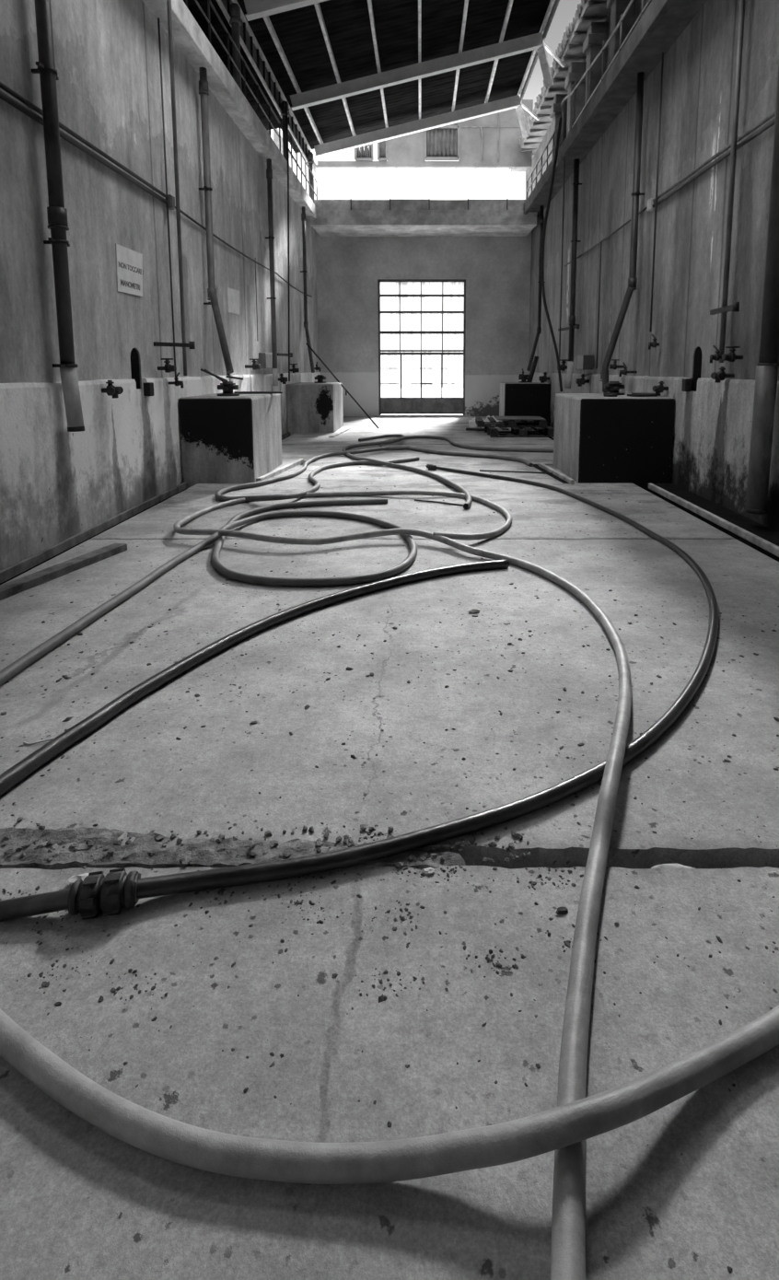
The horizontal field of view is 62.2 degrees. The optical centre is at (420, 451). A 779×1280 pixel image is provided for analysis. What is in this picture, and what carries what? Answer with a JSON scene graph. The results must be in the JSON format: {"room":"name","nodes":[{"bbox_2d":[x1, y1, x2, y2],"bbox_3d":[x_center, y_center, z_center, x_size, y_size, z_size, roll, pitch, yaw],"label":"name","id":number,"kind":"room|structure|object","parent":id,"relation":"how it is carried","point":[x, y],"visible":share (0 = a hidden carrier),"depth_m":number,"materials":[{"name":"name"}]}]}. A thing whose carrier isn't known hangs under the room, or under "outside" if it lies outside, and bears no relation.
{"room":"industrial wash bay","nodes":[
{"label":"industrial wash bay","id":0,"kind":"room"},
{"bbox_2d":[0,0,318,396],"bbox_3d":[-3.020,-2.112,7.603,0.500,5.450,20.420,0,7,0],"label":"wall","id":1,"kind":"structure","parent":0,"point":[107,52],"depth_m":6.13,"materials":[{"name":"paint"}]},
{"bbox_2d":[31,0,84,431],"bbox_3d":[-2.660,-2.189,4.659,0.179,4.105,0.194,7,10,42],"label":"downpipe","id":2,"kind":"object","parent":1,"relation":"attached to","point":[56,212],"visible":1,"depth_m":4.68,"materials":[{"name":"metal"}]},
{"bbox_2d":[0,81,166,197],"bbox_3d":[-2.735,-2.121,2.147,0.034,0.034,9.600,0,7,0],"label":"conduit","id":3,"kind":"object","parent":1,"relation":"attached to","point":[4,87],"visible":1,"depth_m":5.18,"materials":[{"name":"black metal"}]},
{"bbox_2d":[0,90,167,204],"bbox_3d":[-2.735,-2.057,2.155,0.044,0.054,9.600,0,7,0],"label":"conduit","id":4,"kind":"object","parent":1,"relation":"attached to","point":[3,96],"visible":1,"depth_m":5.18,"materials":[{"name":"black metal"}]},
{"bbox_2d":[101,380,123,398],"bbox_3d":[-2.659,-0.532,5.524,0.162,0.156,0.178,0,7,0],"label":"valve","id":5,"kind":"object","parent":1,"relation":"attached to","point":[110,389],"visible":1,"depth_m":5.50,"materials":[{"name":"black metal"}]},
{"bbox_2d":[115,244,143,296],"bbox_3d":[-2.763,-1.706,6.130,0.013,0.423,0.573,0,7,0],"label":"wall sign","id":6,"kind":"object","parent":1,"relation":"attached to","point":[129,262],"visible":1,"depth_m":6.10,"materials":[{"name":"ceramic"}]},
{"bbox_2d":[130,348,140,388],"bbox_3d":[-2.806,-0.787,6.271,0.048,0.435,0.216,0,7,0],"label":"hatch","id":7,"kind":"object","parent":1,"relation":"attached to","point":[134,357],"visible":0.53,"depth_m":6.29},
{"bbox_2d":[0,431,290,583],"bbox_3d":[-2.670,0.627,5.444,0.030,0.068,15.440,0,7,0],"label":"trim","id":8,"kind":"structure","parent":1,"relation":"attached to","point":[14,570],"depth_m":5.06,"materials":[{"name":"concrete"}]},
{"bbox_2d":[143,382,154,395],"bbox_3d":[-2.715,-0.618,6.434,0.070,0.135,0.100,0,7,0],"label":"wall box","id":9,"kind":"object","parent":1,"relation":"attached to","point":[148,387],"visible":1,"depth_m":6.39,"materials":[{"name":"black metal"}]},
{"bbox_2d":[0,372,320,570],"bbox_3d":[-2.777,-0.232,7.643,0.105,1.311,20.020,0,7,0],"label":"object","id":10,"kind":"structure","parent":1,"relation":"attached to","point":[56,483],"depth_m":5.25,"materials":[{"name":"concrete"}]},
{"bbox_2d":[157,358,176,372],"bbox_3d":[-2.649,-0.893,6.716,0.182,0.149,0.128,0,7,0],"label":"valve","id":11,"kind":"object","parent":1,"relation":"attached to","point":[168,367],"visible":1,"depth_m":6.69,"materials":[{"name":"black metal"}]},
{"bbox_2d":[157,17,176,376],"bbox_3d":[-2.720,-2.629,6.921,0.019,3.750,0.019,0,7,0],"label":"pipe","id":12,"kind":"object","parent":1,"relation":"attached to","point":[158,25],"visible":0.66,"depth_m":6.89,"materials":[{"name":"metal"}]},
{"bbox_2d":[165,194,174,209],"bbox_3d":[-2.705,-2.690,6.964,0.070,0.140,0.100,0,7,0],"label":"junction box","id":13,"kind":"object","parent":1,"relation":"attached to","point":[171,199],"visible":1,"depth_m":6.93,"materials":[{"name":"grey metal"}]},
{"bbox_2d":[167,372,183,388],"bbox_3d":[-2.656,-0.770,6.997,0.168,0.168,0.123,0,7,0],"label":"valve","id":14,"kind":"object","parent":1,"relation":"attached to","point":[176,382],"visible":1,"depth_m":6.96,"materials":[{"name":"black metal"}]},
{"bbox_2d":[166,0,187,375],"bbox_3d":[-2.480,-3.462,6.461,0.038,5.380,0.254,-3,8,-22],"label":"pipe","id":15,"kind":"object","parent":1,"relation":"attached to","point":[168,2],"visible":1,"depth_m":6.54,"materials":[{"name":"grey metal"}]},
{"bbox_2d":[153,341,195,349],"bbox_3d":[-2.568,-1.114,6.742,0.055,0.080,0.495,4,8,29],"label":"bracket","id":16,"kind":"object","parent":15,"relation":"attached to","point":[191,344],"visible":1,"depth_m":6.75,"materials":[{"name":"black metal"}]},
{"bbox_2d":[198,67,233,373],"bbox_3d":[-2.538,-2.812,7.892,0.170,3.695,0.694,-5,9,-33],"label":"downpipe","id":17,"kind":"object","parent":1,"relation":"attached to","point":[203,82],"visible":1,"depth_m":8.00,"materials":[{"name":"grey metal"}]},
{"bbox_2d":[142,0,316,221],"bbox_3d":[-3.335,-4.669,7.223,1.670,0.260,20.320,0,7,0],"label":"concrete beam","id":18,"kind":"structure","parent":1,"relation":"attached to","point":[188,36],"depth_m":8.50,"materials":[{"name":"concrete"}]},
{"bbox_2d":[185,0,280,151],"bbox_3d":[-2.530,-5.025,7.024,0.032,0.576,9.214,0,7,0],"label":"walkway railing","id":19,"kind":"object","parent":18,"relation":"on","point":[209,3],"visible":0.8,"depth_m":8.95,"materials":[{"name":"black metal"}]},
{"bbox_2d":[229,2,241,90],"bbox_3d":[-2.660,-5.722,9.296,0.166,1.320,0.170,0,7,0],"label":"post","id":20,"kind":"object","parent":18,"relation":"on","point":[235,21],"visible":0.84,"depth_m":9.23,"materials":[{"name":"grey metal"}]},
{"bbox_2d":[280,101,289,162],"bbox_3d":[-2.660,-6.156,12.668,0.166,1.320,0.170,0,7,0],"label":"post","id":21,"kind":"object","parent":18,"relation":"on","point":[283,104],"visible":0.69,"depth_m":12.60,"materials":[{"name":"grey metal"}]},
{"bbox_2d":[285,125,317,202],"bbox_3d":[-2.530,-5.982,13.921,0.032,0.716,3.666,0,7,0],"label":"walkway railing","id":22,"kind":"object","parent":18,"relation":"on","point":[292,138],"visible":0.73,"depth_m":13.63,"materials":[{"name":"grey metal"}]},
{"bbox_2d":[306,151,314,199],"bbox_3d":[-2.660,-6.532,15.594,0.166,1.320,0.170,0,7,0],"label":"post","id":23,"kind":"object","parent":18,"relation":"on","point":[310,162],"visible":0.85,"depth_m":15.53,"materials":[{"name":"grey metal"}]},
{"bbox_2d":[226,287,239,314],"bbox_3d":[-2.764,-2.216,9.526,0.011,0.368,0.615,0,7,0],"label":"wall sign","id":24,"kind":"object","parent":1,"relation":"attached to","point":[233,296],"visible":1,"depth_m":9.49,"materials":[{"name":"ceramic"}]},
{"bbox_2d":[174,206,312,297],"bbox_3d":[-2.740,-3.257,11.529,0.028,0.088,9.301,0,7,0],"label":"conduit","id":25,"kind":"object","parent":1,"relation":"attached to","point":[181,212],"visible":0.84,"depth_m":9.35,"materials":[{"name":"black metal"}]},
{"bbox_2d":[244,358,260,370],"bbox_3d":[-2.623,-1.356,10.051,0.234,0.172,0.149,0,7,0],"label":"valve","id":26,"kind":"object","parent":1,"relation":"attached to","point":[254,366],"visible":1,"depth_m":10.03,"materials":[{"name":"black metal"}]},
{"bbox_2d":[258,352,272,368],"bbox_3d":[-2.680,-1.564,11.142,0.120,0.260,0.500,0,7,0],"label":"wall box","id":27,"kind":"object","parent":1,"relation":"attached to","point":[265,359],"visible":0.91,"depth_m":10.91,"materials":[{"name":"grey metal"}]},
{"bbox_2d":[265,158,278,385],"bbox_3d":[-2.660,-3.153,11.542,0.174,3.950,0.179,7,10,44],"label":"downpipe","id":28,"kind":"object","parent":1,"relation":"attached to","point":[269,171],"visible":1,"depth_m":11.50,"materials":[{"name":"grey metal"}]},
{"bbox_2d":[285,101,290,381],"bbox_3d":[-2.520,-3.862,12.207,0.033,5.052,0.463,-3,8,-22],"label":"pipe","id":29,"kind":"object","parent":1,"relation":"hanging from","point":[285,101],"visible":1,"depth_m":12.08,"materials":[{"name":"black metal"}]},
{"bbox_2d":[300,206,314,372],"bbox_3d":[-2.588,-3.659,14.624,0.161,3.731,0.689,-3,8,-23],"label":"downpipe","id":30,"kind":"object","parent":1,"relation":"attached to","point":[303,215],"visible":1,"depth_m":14.74,"materials":[{"name":"grey metal"}]},
{"bbox_2d":[0,429,778,585],"bbox_3d":[0.075,0.419,7.414,5.690,0.115,19.400,0,7,0],"label":"trim","id":31,"kind":"structure","parent":1,"relation":"attached to","point":[771,535],"depth_m":5.71,"materials":[{"name":"concrete"}]},
{"bbox_2d":[552,437,778,557],"bbox_3d":[2.598,0.557,6.020,0.045,0.060,16.600,0,7,0],"label":"trim","id":32,"kind":"structure","parent":1,"relation":"attached to","point":[772,548],"depth_m":5.52,"materials":[{"name":"concrete"}]},
{"bbox_2d":[267,128,294,158],"bbox_3d":[-3.900,-7.145,8.014,0.300,4.470,22.520,0,7,0],"label":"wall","id":33,"kind":"structure","parent":0,"point":[273,135],"depth_m":17.61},
{"bbox_2d":[183,0,282,129],"bbox_3d":[-3.269,-6.208,8.126,0.941,0.194,11.703,0,7,0],"label":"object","id":34,"kind":"structure","parent":33,"relation":"attached to","point":[192,6],"depth_m":10.61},
{"bbox_2d":[0,416,778,1279],"bbox_3d":[-0.060,0.361,7.860,4.960,0.120,20.300,0,7,0],"label":"floor","id":35,"kind":"structure","parent":0,"point":[78,1201],"depth_m":1.64,"materials":[{"name":"concrete"}]},
{"bbox_2d":[0,543,127,600],"bbox_3d":[-2.327,0.768,4.012,0.105,0.054,1.336,2,8,14],"label":"plank","id":36,"kind":"object","parent":35,"relation":"on","point":[10,588],"visible":1,"depth_m":4.06,"materials":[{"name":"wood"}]},
{"bbox_2d":[68,872,88,884],"bbox_3d":[-0.867,1.092,1.647,0.059,0.020,0.040,0,7,0],"label":"pebble","id":37,"kind":"object","parent":35,"relation":"on","point":[73,878],"visible":0.46,"depth_m":1.64,"materials":[{"name":"stone"}]},
{"bbox_2d":[0,498,417,686],"bbox_3d":[-0.903,0.720,4.214,1.755,0.101,4.135,0,7,0],"label":"hose","id":38,"kind":"object","parent":35,"relation":"on","point":[20,664],"visible":0.92,"depth_m":4.00,"materials":[{"name":"grey rubber"}]},
{"bbox_2d":[178,392,282,488],"bbox_3d":[-2.312,-0.165,8.050,0.823,1.075,1.550,0,7,0],"label":"concrete block","id":39,"kind":"object","parent":35,"relation":"on","point":[225,439],"visible":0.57,"depth_m":7.30,"materials":[{"name":"concrete"}]},
{"bbox_2d":[216,381,239,395],"bbox_3d":[-2.300,-0.747,7.683,0.254,0.170,0.270,0,7,0],"label":"fitting","id":40,"kind":"object","parent":39,"relation":"on","point":[227,388],"visible":0.98,"depth_m":7.64,"materials":[{"name":"black metal"}]},
{"bbox_2d":[233,391,282,394],"bbox_3d":[-2.080,-0.753,8.271,0.600,0.026,0.080,-1,7,-6],"label":"plate","id":41,"kind":"object","parent":39,"relation":"on","point":[239,392],"visible":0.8,"depth_m":8.23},
{"bbox_2d":[0,826,465,870],"bbox_3d":[-1.190,1.087,1.771,2.620,0.032,0.175,0,7,0],"label":"mortar","id":42,"kind":"object","parent":35,"relation":"on","point":[201,853],"visible":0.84,"depth_m":1.74,"materials":[{"name":"concrete"}]},
{"bbox_2d":[0,559,509,795],"bbox_3d":[-0.605,0.888,3.077,0.544,0.053,3.310,5,9,36],"label":"hose","id":43,"kind":"object","parent":35,"relation":"on","point":[12,776],"visible":1,"depth_m":2.79,"materials":[{"name":"black rubber"}]},
{"bbox_2d":[0,816,530,875],"bbox_3d":[-1.052,1.078,1.773,2.704,0.019,0.233,0,7,1],"label":"gravel","id":44,"kind":"object","parent":35,"relation":"on","point":[399,865],"visible":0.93,"depth_m":1.76,"materials":[{"name":"gravel"}]},
{"bbox_2d":[286,382,343,435],"bbox_3d":[-2.247,-0.919,13.871,0.953,1.085,1.650,0,7,0],"label":"concrete block","id":45,"kind":"object","parent":35,"relation":"on","point":[311,407],"visible":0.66,"depth_m":13.06,"materials":[{"name":"concrete"}]},
{"bbox_2d":[305,342,379,429],"bbox_3d":[-1.760,-1.476,14.331,1.949,1.876,0.041,4,8,29],"label":"leaning pole","id":46,"kind":"object","parent":35,"relation":"on","point":[311,349],"visible":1,"depth_m":14.29,"materials":[{"name":"black metal"}]},
{"bbox_2d":[0,464,718,921],"bbox_3d":[0.642,0.671,4.700,2.476,0.100,7.131,1,7,10],"label":"hose","id":47,"kind":"object","parent":35,"relation":"on","point":[109,894],"visible":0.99,"depth_m":1.69,"materials":[{"name":"black rubber"}]},
{"bbox_2d":[214,445,533,501],"bbox_3d":[-0.833,0.187,8.295,4.353,0.120,2.684,-6,10,-41],"label":"hose","id":48,"kind":"object","parent":35,"relation":"on","point":[218,495],"visible":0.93,"depth_m":8.33,"materials":[{"name":"grey rubber"}]},
{"bbox_2d":[0,1004,778,1184],"bbox_3d":[-0.207,1.081,1.412,3.132,0.096,0.789,0,7,3],"label":"hose","id":49,"kind":"object","parent":35,"relation":"on","point":[138,1126],"visible":1,"depth_m":1.05,"materials":[{"name":"rubber"}]},
{"bbox_2d":[0,461,778,1272],"bbox_3d":[0.043,0.668,4.977,4.450,0.015,8.332,0,7,0],"label":"pebbles","id":50,"kind":"object","parent":35,"relation":"on","point":[381,998],"depth_m":1.58,"materials":[{"name":"stone"}]},
{"bbox_2d":[173,489,631,1279],"bbox_3d":[-0.516,0.779,3.734,2.954,0.107,5.859,0,7,0],"label":"hose","id":51,"kind":"object","parent":35,"relation":"on","point":[568,1219],"visible":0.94,"depth_m":1.53,"materials":[{"name":"rubber"}]},
{"bbox_2d":[342,434,472,509],"bbox_3d":[-0.482,0.083,9.041,1.166,0.136,6.406,-1,7,-9],"label":"hose","id":52,"kind":"object","parent":35,"relation":"on","point":[469,500],"visible":0.94,"depth_m":8.57,"materials":[{"name":"grey rubber"}]},
{"bbox_2d":[256,458,574,484],"bbox_3d":[-0.072,0.243,8.148,3.633,0.060,1.705,0,7,0],"label":"trim","id":53,"kind":"structure","parent":35,"relation":"on","point":[293,464],"depth_m":7.94,"materials":[{"name":"concrete"}]},
{"bbox_2d":[300,460,569,483],"bbox_3d":[-0.015,0.249,8.234,3.450,0.001,1.830,0,7,0],"label":"trim","id":54,"kind":"structure","parent":35,"relation":"on","point":[536,466],"depth_m":8.00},
{"bbox_2d":[414,499,463,506],"bbox_3d":[0.175,0.496,6.240,0.533,0.016,0.044,4,8,29],"label":"rod","id":55,"kind":"object","parent":35,"relation":"on","point":[414,499],"visible":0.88,"depth_m":6.25,"materials":[{"name":"black metal"}]},
{"bbox_2d":[378,435,553,453],"bbox_3d":[0.955,-0.153,11.036,3.330,0.090,2.122,0,7,0],"label":"hose","id":56,"kind":"object","parent":35,"relation":"on","point":[547,450],"visible":0.77,"depth_m":10.20,"materials":[{"name":"grey rubber"}]},
{"bbox_2d":[479,469,552,474],"bbox_3d":[1.194,0.259,8.114,0.910,0.017,0.035,2,8,14],"label":"rod","id":57,"kind":"object","parent":35,"relation":"on","point":[480,470],"visible":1,"depth_m":8.12,"materials":[{"name":"black metal"}]},
{"bbox_2d":[484,425,554,437],"bbox_3d":[1.940,-0.409,12.752,1.279,0.160,1.037,0,7,0],"label":"wooden pallet","id":58,"kind":"object","parent":35,"relation":"on","point":[493,432],"visible":0.69,"depth_m":12.29,"materials":[{"name":"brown wood"}]},
{"bbox_2d":[475,417,546,427],"bbox_3d":[1.800,-0.592,13.031,1.350,0.120,0.950,0,7,2],"label":"wooden pallet","id":59,"kind":"object","parent":58,"relation":"on","point":[479,422],"visible":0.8,"depth_m":12.68,"materials":[{"name":"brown wood"}]},
{"bbox_2d":[494,416,546,419],"bbox_3d":[1.995,-0.675,13.082,0.982,0.018,0.857,0,7,0],"label":"sheet","id":60,"kind":"object","parent":59,"relation":"on","point":[496,417],"visible":1,"depth_m":12.82,"materials":[{"name":"grey metal"}]},
{"bbox_2d":[499,382,550,430],"bbox_3d":[2.366,-1.034,14.784,1.013,1.080,1.010,0,7,0],"label":"concrete block","id":61,"kind":"object","parent":35,"relation":"on","point":[516,399],"visible":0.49,"depth_m":14.27,"materials":[{"name":"concrete"}]},
{"bbox_2d":[527,355,538,382],"bbox_3d":[2.539,-1.854,14.583,0.255,0.604,0.100,0,7,0],"label":"rod","id":62,"kind":"object","parent":61,"relation":"on","point":[535,360],"visible":1,"depth_m":14.55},
{"bbox_2d":[553,393,674,489],"bbox_3d":[2.332,-0.157,8.005,1.083,1.070,1.400,0,7,0],"label":"concrete block","id":63,"kind":"object","parent":35,"relation":"on","point":[598,438],"visible":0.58,"depth_m":7.32,"materials":[{"name":"concrete"}]},
{"bbox_2d":[603,381,625,395],"bbox_3d":[2.420,-0.791,8.060,0.254,0.170,0.270,0,7,0],"label":"fitting","id":64,"kind":"object","parent":63,"relation":"on","point":[614,387],"visible":0.92,"depth_m":8.02,"materials":[{"name":"black metal"}]},
{"bbox_2d":[652,381,668,394],"bbox_3d":[2.804,-0.741,7.508,0.172,0.156,0.178,0,7,0],"label":"valve","id":65,"kind":"object","parent":63,"relation":"on","point":[660,388],"visible":1,"depth_m":7.49,"materials":[{"name":"black metal"}]},
{"bbox_2d":[651,862,695,868],"bbox_3d":[0.665,1.101,1.696,0.119,0.021,0.029,0,7,0],"label":"mortar piece","id":66,"kind":"object","parent":35,"relation":"on","point":[670,866],"visible":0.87,"depth_m":1.70,"materials":[{"name":"concrete"}]},
{"bbox_2d":[236,0,565,157],"bbox_3d":[-0.075,-7.474,11.776,6.153,1.630,9.270,0,7,0],"label":"roof","id":67,"kind":"structure","parent":0,"point":[352,74],"depth_m":12.62,"materials":[{"name":"paint"}]},
{"bbox_2d":[215,0,317,180],"bbox_3d":[-2.750,-6.445,9.667,0.060,0.480,14.820,0,7,0],"label":"girder","id":68,"kind":"object","parent":67,"relation":"attached to","point":[249,42],"visible":0.75,"depth_m":11.30,"materials":[{"name":"metal"}]},
{"bbox_2d":[315,231,531,416],"bbox_3d":[0.075,-3.605,17.453,5.690,5.500,0.300,0,7,0],"label":"wall","id":69,"kind":"structure","parent":0,"point":[495,270],"depth_m":17.25,"materials":[{"name":"paint"}]},
{"bbox_2d":[377,279,465,415],"bbox_3d":[0.030,-2.792,17.507,2.390,3.674,0.100,0,7,0],"label":"glazed door","id":70,"kind":"structure","parent":69,"relation":"in","point":[401,405],"depth_m":17.50,"materials":[{"name":"metal"}]},
{"bbox_2d":[372,414,470,416],"bbox_3d":[0.030,-0.947,17.835,2.660,0.130,0.620,0,7,0],"label":"trim","id":71,"kind":"structure","parent":69,"relation":"attached to","point":[381,414],"depth_m":17.52,"materials":[{"name":"stone"}]},
{"bbox_2d":[310,209,537,236],"bbox_3d":[0.070,-5.721,16.304,5.460,0.350,1.640,0,7,0],"label":"concrete beam","id":72,"kind":"structure","parent":69,"relation":"attached to","point":[328,223],"depth_m":15.51,"materials":[{"name":"concrete"}]},
{"bbox_2d":[312,198,526,209],"bbox_3d":[0.080,-5.898,15.565,5.376,0.350,0.120,0,7,0],"label":"panel","id":73,"kind":"object","parent":72,"relation":"on","point":[391,203],"visible":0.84,"depth_m":15.53,"materials":[{"name":"concrete"}]},
{"bbox_2d":[315,99,533,168],"bbox_3d":[0.056,-9.916,19.446,6.614,2.673,0.197,0,7,0],"label":"facade","id":74,"kind":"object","parent":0,"point":[491,141],"visible":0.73,"depth_m":19.50,"materials":[{"name":"paint"}]},
{"bbox_2d":[524,0,641,199],"bbox_3d":[3.650,-3.811,9.643,0.300,8.300,24.900,0,7,0],"label":"wall","id":75,"kind":"structure","parent":0,"point":[638,3],"depth_m":18.22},
{"bbox_2d":[549,93,567,159],"bbox_3d":[3.310,-7.197,15.509,0.380,2.520,0.400,0,7,0],"label":"pier","id":76,"kind":"object","parent":75,"relation":"attached to","point":[555,113],"visible":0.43,"depth_m":15.26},
{"bbox_2d":[509,0,610,172],"bbox_3d":[3.362,-8.452,12.645,0.945,0.660,18.250,0,7,0],"label":"eaves","id":77,"kind":"object","parent":75,"relation":"attached to","point":[570,50],"visible":0.6,"depth_m":14.05,"materials":[{"name":"tile"}]},
{"bbox_2d":[564,61,586,136],"bbox_3d":[3.310,-6.992,13.922,0.380,2.520,0.400,0,7,0],"label":"pier","id":78,"kind":"object","parent":75,"relation":"attached to","point":[576,70],"visible":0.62,"depth_m":13.69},
{"bbox_2d":[582,21,608,104],"bbox_3d":[3.310,-6.788,12.335,0.380,2.520,0.400,0,7,0],"label":"pier","id":79,"kind":"object","parent":75,"relation":"attached to","point":[598,30],"visible":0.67,"depth_m":12.10,"materials":[{"name":"concrete"}]},
{"bbox_2d":[606,0,635,65],"bbox_3d":[3.310,-6.584,10.748,0.380,2.520,0.400,0,7,0],"label":"pier","id":80,"kind":"object","parent":75,"relation":"attached to","point":[618,7],"visible":0.27,"depth_m":10.55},
{"bbox_2d":[528,0,778,390],"bbox_3d":[3.170,-2.112,7.603,0.500,5.450,20.420,0,7,0],"label":"wall","id":81,"kind":"structure","parent":0,"point":[698,88],"depth_m":7.24,"materials":[{"name":"paint"}]},
{"bbox_2d":[526,205,545,371],"bbox_3d":[2.693,-3.765,14.941,0.168,3.782,0.655,5,9,32],"label":"downpipe","id":82,"kind":"object","parent":81,"relation":"attached to","point":[541,218],"visible":0.88,"depth_m":15.06,"materials":[{"name":"metal"}]},
{"bbox_2d":[558,109,566,359],"bbox_3d":[2.650,-3.793,12.065,0.026,4.553,0.948,2,8,12],"label":"pipe","id":83,"kind":"object","parent":81,"relation":"attached to","point":[565,110],"visible":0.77,"depth_m":11.90,"materials":[{"name":"metal"}]},
{"bbox_2d":[565,158,581,389],"bbox_3d":[2.790,-3.201,11.828,0.178,4.108,0.220,7,10,42],"label":"downpipe","id":84,"kind":"object","parent":81,"relation":"attached to","point":[572,318],"visible":0.99,"depth_m":11.80,"materials":[{"name":"metal"}]},
{"bbox_2d":[575,373,589,386],"bbox_3d":[2.779,-1.216,11.055,0.222,0.213,0.243,0,7,0],"label":"valve","id":85,"kind":"object","parent":81,"relation":"attached to","point":[581,381],"visible":1,"depth_m":11.02,"materials":[{"name":"black metal"}]},
{"bbox_2d":[575,355,593,369],"bbox_3d":[2.810,-1.524,11.071,0.180,0.240,0.550,0,7,0],"label":"wall box","id":86,"kind":"object","parent":81,"relation":"attached to","point":[582,362],"visible":1,"depth_m":10.81,"materials":[{"name":"metal"}]},
{"bbox_2d":[595,241,602,368],"bbox_3d":[2.870,-2.344,10.386,0.024,2.000,0.024,0,7,0],"label":"pipe","id":87,"kind":"object","parent":81,"relation":"attached to","point":[600,241],"visible":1,"depth_m":10.37,"materials":[{"name":"metal"}]},
{"bbox_2d":[563,201,655,266],"bbox_3d":[2.885,-3.386,10.454,0.028,0.058,5.000,0,7,0],"label":"conduit","id":88,"kind":"object","parent":81,"relation":"attached to","point":[645,208],"visible":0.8,"depth_m":9.81,"materials":[{"name":"metal"}]},
{"bbox_2d":[523,0,707,219],"bbox_3d":[3.400,-4.754,7.213,1.840,0.250,20.320,0,7,0],"label":"concrete beam","id":89,"kind":"structure","parent":81,"relation":"attached to","point":[663,21],"depth_m":8.49,"materials":[{"name":"concrete"}]},
{"bbox_2d":[526,123,561,198],"bbox_3d":[2.520,-5.875,13.443,0.036,0.625,3.656,0,7,0],"label":"walkway railing","id":90,"kind":"object","parent":89,"relation":"on","point":[555,130],"visible":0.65,"depth_m":13.30,"materials":[{"name":"metal"}]},
{"bbox_2d":[560,0,651,141],"bbox_3d":[2.546,-5.212,6.991,0.088,0.857,9.281,0,7,0],"label":"walkway railing","id":91,"kind":"object","parent":89,"relation":"on","point":[620,24],"visible":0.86,"depth_m":8.91,"materials":[{"name":"metal"}]},
{"bbox_2d":[540,116,563,391],"bbox_3d":[2.406,-3.488,11.650,0.463,4.802,0.052,0,7,0],"label":"hose","id":92,"kind":"object","parent":91,"relation":"hanging from","point":[560,118],"visible":1,"depth_m":11.62,"materials":[{"name":"black rubber"}]},
{"bbox_2d":[608,359,626,369],"bbox_3d":[2.776,-1.222,9.086,0.227,0.141,0.122,0,7,0],"label":"valve","id":93,"kind":"object","parent":81,"relation":"attached to","point":[614,366],"visible":0.98,"depth_m":9.07,"materials":[{"name":"black metal"}]},
{"bbox_2d":[599,71,644,392],"bbox_3d":[2.654,-2.799,8.438,0.516,4.039,0.242,-2,7,-12],"label":"downpipe","id":94,"kind":"object","parent":81,"relation":"attached to","point":[632,280],"visible":1,"depth_m":8.42,"materials":[{"name":"metal"}]},
{"bbox_2d":[526,372,778,532],"bbox_3d":[2.928,-0.232,7.643,0.105,1.312,20.020,0,7,0],"label":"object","id":95,"kind":"structure","parent":81,"relation":"attached to","point":[713,422],"depth_m":6.38,"materials":[{"name":"concrete"}]},
{"bbox_2d":[649,51,663,331],"bbox_3d":[2.860,-3.097,7.819,0.024,3.250,0.024,0,7,0],"label":"pipe","id":96,"kind":"object","parent":81,"relation":"attached to","point":[662,60],"visible":1,"depth_m":7.80,"materials":[{"name":"metal"}]},
{"bbox_2d":[681,378,691,391],"bbox_3d":[2.865,-0.714,6.946,0.070,0.135,0.100,0,7,0],"label":"spout","id":97,"kind":"object","parent":81,"relation":"attached to","point":[686,382],"visible":1,"depth_m":6.90,"materials":[{"name":"black metal"}]},
{"bbox_2d":[692,346,702,390],"bbox_3d":[2.956,-0.872,6.814,0.048,0.465,0.216,0,7,0],"label":"hatch","id":98,"kind":"object","parent":81,"relation":"attached to","point":[697,371],"visible":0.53,"depth_m":6.83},
{"bbox_2d":[651,117,775,207],"bbox_3d":[2.885,-2.360,2.671,0.044,0.044,10.700,0,7,0],"label":"conduit","id":99,"kind":"object","parent":81,"relation":"attached to","point":[770,123],"visible":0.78,"depth_m":6.23,"materials":[{"name":"metal"}]},
{"bbox_2d":[718,0,745,362],"bbox_3d":[2.840,-2.619,5.864,0.047,3.600,0.047,0,7,0],"label":"pipe","id":100,"kind":"object","parent":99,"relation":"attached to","point":[741,14],"visible":1,"depth_m":5.86,"materials":[{"name":"grey metal"}]},
{"bbox_2d":[709,302,739,314],"bbox_3d":[2.753,-1.289,5.870,0.055,0.080,0.590,0,7,3],"label":"bracket","id":101,"kind":"object","parent":100,"relation":"attached to","point":[735,308],"visible":1,"depth_m":5.75,"materials":[{"name":"black metal"}]},
{"bbox_2d":[709,345,721,362],"bbox_3d":[2.801,-0.913,6.067,0.178,0.168,0.123,0,7,0],"label":"valve","id":102,"kind":"object","parent":81,"relation":"attached to","point":[716,356],"visible":0.9,"depth_m":6.03,"materials":[{"name":"black metal"}]},
{"bbox_2d":[710,366,734,383],"bbox_3d":[2.796,-0.708,5.950,0.187,0.147,0.168,0,7,0],"label":"valve","id":103,"kind":"object","parent":81,"relation":"attached to","point":[719,376],"visible":1,"depth_m":5.93,"materials":[{"name":"black metal"}]},
{"bbox_2d":[721,346,743,361],"bbox_3d":[2.806,-0.873,5.795,0.167,0.141,0.122,0,7,0],"label":"valve","id":104,"kind":"object","parent":81,"relation":"attached to","point":[731,356],"visible":1,"depth_m":5.77,"materials":[{"name":"black metal"}]},
{"bbox_2d":[744,63,778,514],"bbox_3d":[2.780,-1.925,4.995,0.199,4.895,0.230,6,10,40],"label":"downpipe","id":105,"kind":"object","parent":81,"relation":"attached to","point":[766,374],"visible":1,"depth_m":5.10,"materials":[{"name":"metal"}]},
{"label":"outside","id":106,"kind":"structure","parent":0,"visible":0},
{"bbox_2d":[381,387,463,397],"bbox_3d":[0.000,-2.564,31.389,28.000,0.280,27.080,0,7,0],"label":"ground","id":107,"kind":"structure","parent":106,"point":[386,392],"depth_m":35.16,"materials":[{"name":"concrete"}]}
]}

